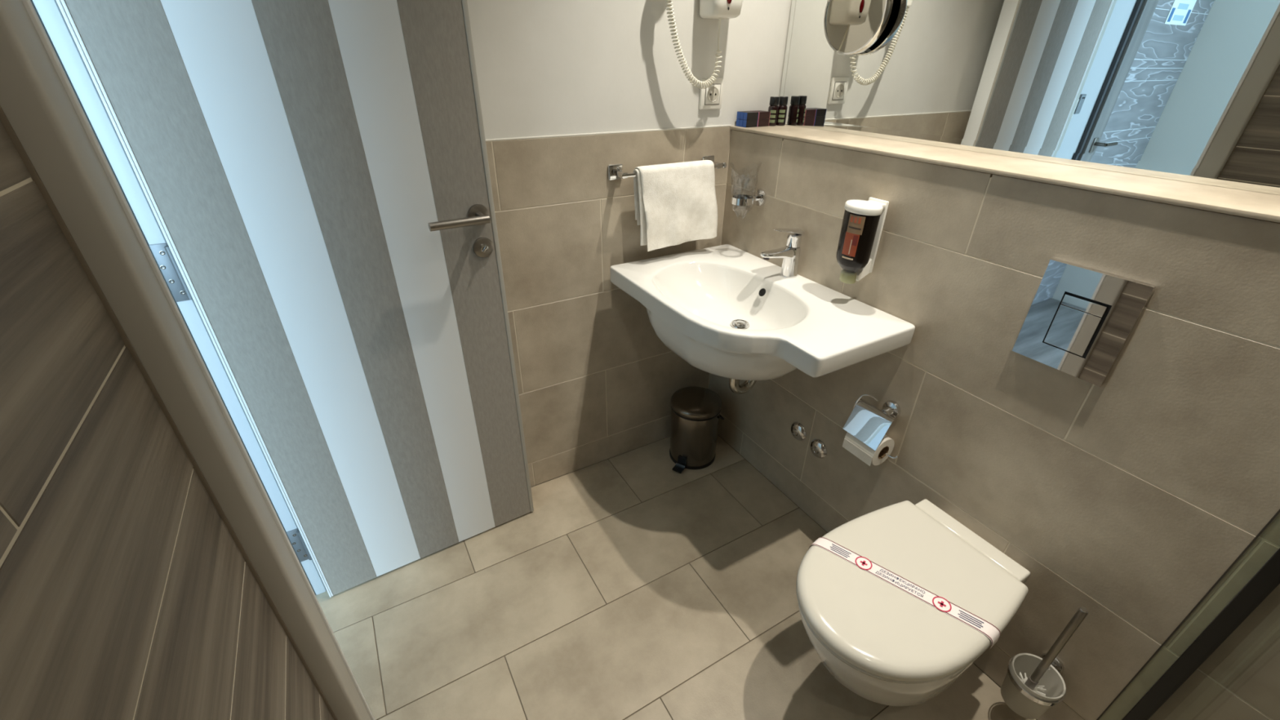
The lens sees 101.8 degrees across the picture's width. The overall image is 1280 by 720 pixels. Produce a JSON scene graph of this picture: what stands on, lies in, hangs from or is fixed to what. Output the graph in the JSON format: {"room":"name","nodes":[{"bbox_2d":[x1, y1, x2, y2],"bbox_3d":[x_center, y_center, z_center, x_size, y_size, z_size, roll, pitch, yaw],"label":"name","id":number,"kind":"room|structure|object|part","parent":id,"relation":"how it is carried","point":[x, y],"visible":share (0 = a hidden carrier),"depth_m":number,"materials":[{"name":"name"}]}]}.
{"room":"hotel bathroom","nodes":[
{"label":"hotel bathroom","id":0,"kind":"room"},
{"bbox_2d":[0,120,333,719],"bbox_3d":[-0.225,0.250,-0.114,0.160,2.450,1.555,-16,34,-26],"label":"wall","id":1,"kind":"structure","parent":0,"point":[126,593],"depth_m":0.43,"materials":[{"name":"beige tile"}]},
{"bbox_2d":[0,0,374,719],"bbox_3d":[-0.614,0.036,0.574,0.201,2.120,0.073,-16,34,-26],"label":"door frame","id":2,"kind":"structure","parent":1,"relation":"attached to","point":[42,114],"depth_m":0.56,"materials":[{"name":"paint"},{"name":"painted wood"},{"name":"steel"}]},
{"bbox_2d":[466,0,791,487],"bbox_3d":[-0.271,-0.664,1.457,1.897,2.450,0.150,-16,34,-26],"label":"wall","id":3,"kind":"structure","parent":0,"point":[570,91],"depth_m":1.56,"materials":[{"name":"beige tile"}]},
{"bbox_2d":[30,0,326,595],"bbox_3d":[-0.959,-0.220,1.069,0.170,2.060,0.132,-16,34,-26],"label":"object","id":4,"kind":"structure","parent":3,"relation":"attached to","point":[52,20],"depth_m":1.01,"materials":[{"name":"grey paint"}]},
{"bbox_2d":[56,0,533,597],"bbox_3d":[-0.632,-0.265,1.165,0.639,2.030,0.125,-17,35,-28],"label":"door","id":5,"kind":"structure","parent":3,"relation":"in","point":[314,175],"depth_m":1.15,"materials":[{"name":"white laminate"}]},
{"bbox_3d":[-0.421,-0.321,1.216,0.138,0.019,0.020,-17,35,-28],"label":"lever","id":6,"kind":"part","parent":5,"relation":"part of","materials":[{"name":"silver metal"}]},
{"bbox_2d":[608,155,726,180],"bbox_3d":[0.091,-0.587,1.596,0.390,0.045,0.070,-16,34,-26],"label":"towel rail","id":7,"kind":"object","parent":3,"relation":"attached to","point":[615,171],"visible":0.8,"depth_m":1.54,"materials":[{"name":"silver metal"}]},
{"bbox_3d":[-0.057,-0.544,1.521,0.018,0.016,0.058,-16,34,-26],"label":"post","id":8,"kind":"part","parent":7,"relation":"part of","materials":[{"name":"silver metal"}]},
{"bbox_2d":[633,160,717,251],"bbox_3d":[0.117,-0.483,1.624,0.291,0.248,0.070,-16,34,-26],"label":"hand towel","id":9,"kind":"object","parent":7,"relation":"hanging from","point":[675,203],"visible":0.99,"depth_m":1.60,"materials":[{"name":"fabric"}]},
{"bbox_3d":[0.238,-0.627,1.669,0.018,0.016,0.058,-16,34,-26],"label":"post","id":10,"kind":"part","parent":7,"relation":"part of","materials":[{"name":"silver metal"}]},
{"bbox_2d":[665,0,742,88],"bbox_3d":[0.162,-0.974,1.407,0.258,0.425,0.091,-16,34,-26],"label":"hair dryer","id":11,"kind":"object","parent":3,"relation":"attached to","point":[708,9],"visible":1,"depth_m":1.43,"materials":[{"name":"white plastic"}]},
{"bbox_2d":[698,78,723,109],"bbox_3d":[0.219,-0.814,1.592,0.082,0.084,0.013,-16,34,-26],"label":"wall socket","id":12,"kind":"object","parent":3,"relation":"attached to","point":[710,98],"visible":0.98,"depth_m":1.59,"materials":[{"name":"white plastic"}]},
{"bbox_2d":[315,434,1037,719],"bbox_3d":[0.187,0.997,1.105,1.570,0.060,2.308,-16,34,-26],"label":"floor","id":13,"kind":"structure","parent":0,"point":[633,586],"depth_m":1.49,"materials":[{"name":"brown tile"}]},
{"bbox_2d":[669,386,724,473],"bbox_3d":[0.207,0.265,2.028,0.209,0.278,0.207,-7,31,-13],"label":"pedal bin","id":14,"kind":"object","parent":13,"relation":"on","point":[695,411],"visible":1,"depth_m":1.96,"materials":[{"name":"silver metal"}]},
{"bbox_3d":[0.214,0.156,1.973,0.193,0.034,0.193,-16,34,-26],"label":"lid","id":15,"kind":"part","parent":14,"relation":"part of","materials":[{"name":"silver metal"}]},
{"bbox_2d":[708,4,1279,719],"bbox_3d":[1.018,-0.318,0.883,0.340,2.450,2.300,-16,34,-26],"label":"wall","id":16,"kind":"structure","parent":0,"point":[1125,500],"depth_m":1.08,"materials":[{"name":"beige tile"}]},
{"bbox_2d":[728,161,762,217],"bbox_3d":[0.321,-0.525,1.610,0.081,0.173,0.131,19,35,28],"label":"tumbler","id":17,"kind":"object","parent":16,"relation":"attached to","point":[729,162],"visible":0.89,"depth_m":1.60,"materials":[{"name":"clear glass"}]},
{"bbox_2d":[731,188,765,206],"bbox_3d":[0.334,-0.505,1.630,0.101,0.055,0.068,-16,34,-26],"label":"holder","id":18,"kind":"object","parent":16,"relation":"attached to","point":[758,197],"visible":1,"depth_m":1.63,"materials":[{"name":"silver metal"}]},
{"bbox_3d":[0.360,-0.510,1.639,0.032,0.014,0.016,-16,34,-26],"label":"arm","id":19,"kind":"part","parent":18,"relation":"part of","materials":[{"name":"silver metal"}]},
{"bbox_2d":[609,244,915,380],"bbox_3d":[0.292,-0.099,1.510,0.476,0.211,0.749,-16,34,-26],"label":"washbasin","id":20,"kind":"object","parent":16,"relation":"attached to","point":[728,311],"visible":0.99,"depth_m":1.40,"materials":[{"name":"white ceramic"}]},
{"bbox_2d":[728,378,756,394],"bbox_3d":[0.381,0.022,1.690,0.225,0.171,0.068,-16,34,-26],"label":"trap","id":21,"kind":"object","parent":20,"relation":"attached to","point":[735,386],"visible":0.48,"depth_m":1.68,"materials":[{"name":"grey metal"}]},
{"bbox_2d":[760,228,804,278],"bbox_3d":[0.409,-0.310,1.514,0.144,0.151,0.051,-16,34,-26],"label":"tap","id":22,"kind":"object","parent":20,"relation":"on","point":[790,253],"visible":1,"depth_m":1.51,"materials":[{"name":"silver metal"}]},
{"bbox_3d":[0.402,-0.306,1.511,0.127,0.040,0.039,-16,34,-26],"label":"spout","id":23,"kind":"part","parent":22,"relation":"part of","materials":[{"name":"silver metal"}]},
{"bbox_3d":[0.425,-0.364,1.492,0.106,0.034,0.042,-16,34,-26],"label":"lever","id":24,"kind":"part","parent":22,"relation":"part of","materials":[{"name":"silver metal"}]},
{"bbox_2d":[790,422,806,440],"bbox_3d":[0.531,0.243,1.757,0.016,0.068,0.068,-16,34,-26],"label":"valve cover","id":25,"kind":"object","parent":16,"relation":"attached to","point":[797,430],"visible":1,"depth_m":1.75,"materials":[{"name":"silver metal"}]},
{"bbox_2d":[809,439,826,458],"bbox_3d":[0.577,0.291,1.692,0.016,0.068,0.068,-16,34,-26],"label":"valve cover","id":26,"kind":"object","parent":16,"relation":"attached to","point":[817,447],"visible":1,"depth_m":1.68,"materials":[{"name":"silver metal"}]},
{"bbox_2d":[835,197,888,284],"bbox_3d":[0.553,-0.298,1.316,0.096,0.204,0.094,-16,34,-26],"label":"soap dispenser","id":27,"kind":"object","parent":16,"relation":"attached to","point":[863,221],"visible":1,"depth_m":1.28,"materials":[{"name":"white plastic"}]},
{"bbox_3d":[0.521,-0.286,1.287,0.004,0.056,0.036,-23,38,-35],"label":"label panel","id":28,"kind":"part","parent":27,"relation":"part of","materials":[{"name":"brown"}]},
{"bbox_3d":[0.523,-0.328,1.260,0.004,0.044,0.039,-26,39,-37],"label":"label panel","id":29,"kind":"part","parent":27,"relation":"part of","materials":[{"name":"brown paper"}]},
{"bbox_2d":[835,209,880,272],"bbox_3d":[0.544,-0.299,1.309,0.070,0.153,0.090,-16,34,-26],"label":"bottle","id":30,"kind":"object","parent":27,"relation":"on","point":[859,227],"depth_m":1.28,"materials":[{"name":"black plastic"}]},
{"bbox_2d":[843,394,900,458],"bbox_3d":[0.645,0.176,1.410,0.087,0.138,0.154,-16,34,-26],"label":"paper holder","id":31,"kind":"object","parent":16,"relation":"attached to","point":[868,424],"visible":0.98,"depth_m":1.41,"materials":[{"name":"silver metal"}]},
{"bbox_2d":[842,431,894,466],"bbox_3d":[0.638,0.231,1.451,0.087,0.086,0.098,-16,34,-26],"label":"toilet roll","id":32,"kind":"object","parent":31,"relation":"hanging from","point":[864,452],"visible":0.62,"depth_m":1.43,"materials":[{"name":"paper"}]},
{"bbox_2d":[795,498,1030,706],"bbox_3d":[0.595,0.605,1.210,0.559,0.348,0.366,-16,34,-26],"label":"toilet","id":33,"kind":"object","parent":16,"relation":"attached to","point":[885,644],"depth_m":1.07,"materials":[{"name":"white ceramic"}]},
{"bbox_3d":[0.568,0.630,1.211,0.483,0.303,0.337,-16,34,-26],"label":"bowl","id":34,"kind":"part","parent":33,"relation":"part of","materials":[{"name":"white ceramic"}]},
{"bbox_3d":[0.553,0.497,1.123,0.462,0.013,0.349,-16,34,-26],"label":"seat","id":35,"kind":"part","parent":33,"relation":"part of","materials":[{"name":"beige plastic"}]},
{"bbox_3d":[0.548,0.484,1.107,0.379,0.035,0.035,22,37,32],"label":"sanitary strip","id":36,"kind":"part","parent":33,"relation":"part of","materials":[{"name":"white paper"}]},
{"bbox_2d":[730,124,1279,222],"bbox_3d":[0.958,-0.273,0.869,0.212,0.009,2.300,-16,34,-26],"label":"ledge","id":37,"kind":"object","parent":16,"relation":"attached to","point":[1246,203],"visible":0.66,"depth_m":1.01,"materials":[{"name":"tile"}]},
{"bbox_2d":[736,119,739,126],"bbox_3d":[0.334,-0.768,1.681,0.047,0.021,0.016,-16,34,-26],"label":"soap box","id":38,"kind":"object","parent":37,"relation":"on","point":[737,120],"visible":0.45,"depth_m":1.67,"materials":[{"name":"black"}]},
{"bbox_2d":[736,111,750,119],"bbox_3d":[0.335,-0.787,1.670,0.047,0.021,0.016,-16,34,-26],"label":"soap box","id":39,"kind":"object","parent":38,"relation":"on","point":[738,117],"visible":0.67,"depth_m":1.66,"materials":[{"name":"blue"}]},
{"bbox_2d":[739,119,742,127],"bbox_3d":[0.343,-0.761,1.668,0.047,0.021,0.016,-16,34,-26],"label":"soap box","id":40,"kind":"object","parent":37,"relation":"on","point":[740,120],"visible":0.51,"depth_m":1.66,"materials":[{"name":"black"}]},
{"bbox_2d":[739,111,752,119],"bbox_3d":[0.343,-0.780,1.657,0.047,0.021,0.016,-16,34,-26],"label":"soap box","id":41,"kind":"object","parent":40,"relation":"on","point":[741,113],"visible":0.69,"depth_m":1.65,"materials":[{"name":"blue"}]},
{"bbox_2d":[742,119,757,127],"bbox_3d":[0.351,-0.754,1.656,0.047,0.021,0.016,-16,34,-26],"label":"soap box","id":42,"kind":"object","parent":37,"relation":"on","point":[746,123],"visible":1,"depth_m":1.65,"materials":[{"name":"black"}]},
{"bbox_2d":[743,111,758,119],"bbox_3d":[0.351,-0.772,1.645,0.047,0.021,0.016,-16,34,-26],"label":"soap box","id":43,"kind":"object","parent":42,"relation":"on","point":[748,115],"visible":1,"depth_m":1.64,"materials":[{"name":"black"}]},
{"bbox_2d":[757,119,769,126],"bbox_3d":[0.394,-0.766,1.677,0.047,0.021,0.016,-16,34,-26],"label":"soap box","id":44,"kind":"object","parent":37,"relation":"on","point":[761,122],"visible":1,"depth_m":1.67,"materials":[{"name":"red"}]},
{"bbox_2d":[758,111,770,119],"bbox_3d":[0.394,-0.784,1.666,0.047,0.021,0.016,-16,34,-26],"label":"soap box","id":45,"kind":"object","parent":44,"relation":"on","point":[764,114],"visible":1,"depth_m":1.66,"materials":[{"name":"red"}]},
{"bbox_2d":[768,96,779,125],"bbox_3d":[0.430,-0.803,1.679,0.032,0.084,0.032,-16,34,-26],"label":"toiletry bottle","id":46,"kind":"object","parent":37,"relation":"on","point":[773,108],"visible":0.94,"depth_m":1.67,"materials":[{"name":"black plastic"}]},
{"bbox_2d":[776,96,788,125],"bbox_3d":[0.462,-0.810,1.691,0.032,0.084,0.032,-16,34,-26],"label":"toiletry bottle","id":47,"kind":"object","parent":37,"relation":"on","point":[783,100],"visible":0.97,"depth_m":1.68,"materials":[{"name":"black plastic"}]},
{"bbox_2d":[779,0,1279,195],"bbox_3d":[0.999,-0.792,0.655,0.045,1.102,2.196,-16,34,-26],"label":"wall mirror","id":48,"kind":"object","parent":16,"relation":"attached to","point":[1187,91],"depth_m":1.08,"materials":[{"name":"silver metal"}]},
{"bbox_3d":[0.585,-0.935,1.391,0.038,0.205,0.205,-16,34,-26],"label":"cosmetic mirror","id":49,"kind":"part","parent":48,"relation":"part of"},
{"bbox_2d":[1000,653,1066,719],"bbox_3d":[0.896,0.743,1.187,0.125,0.118,0.108,-16,34,-26],"label":"toilet brush holder","id":50,"kind":"object","parent":16,"relation":"attached to","point":[1020,699],"visible":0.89,"depth_m":1.18,"materials":[{"name":"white glass"}]},
{"bbox_2d":[1017,607,1088,696],"bbox_3d":[0.884,0.646,1.127,0.061,0.318,0.062,-16,34,-26],"label":"toilet brush","id":51,"kind":"object","parent":50,"relation":"in","point":[1031,682],"visible":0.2,"depth_m":1.11,"materials":[{"name":"silver metal"}]},
{"bbox_2d":[1012,258,1155,386],"bbox_3d":[0.831,-0.072,0.990,0.010,0.200,0.161,-16,34,-26],"label":"flush plate","id":52,"kind":"object","parent":16,"relation":"attached to","point":[1079,320],"visible":1,"depth_m":0.98,"materials":[{"name":"silver metal"}]},
{"bbox_2d":[1096,509,1279,719],"bbox_3d":[0.613,0.149,0.470,0.950,2.049,0.052,-16,34,-26],"label":"shower door frame","id":53,"kind":"structure","parent":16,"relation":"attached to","point":[1267,578],"depth_m":0.92,"materials":[{"name":"black"}]}
]}

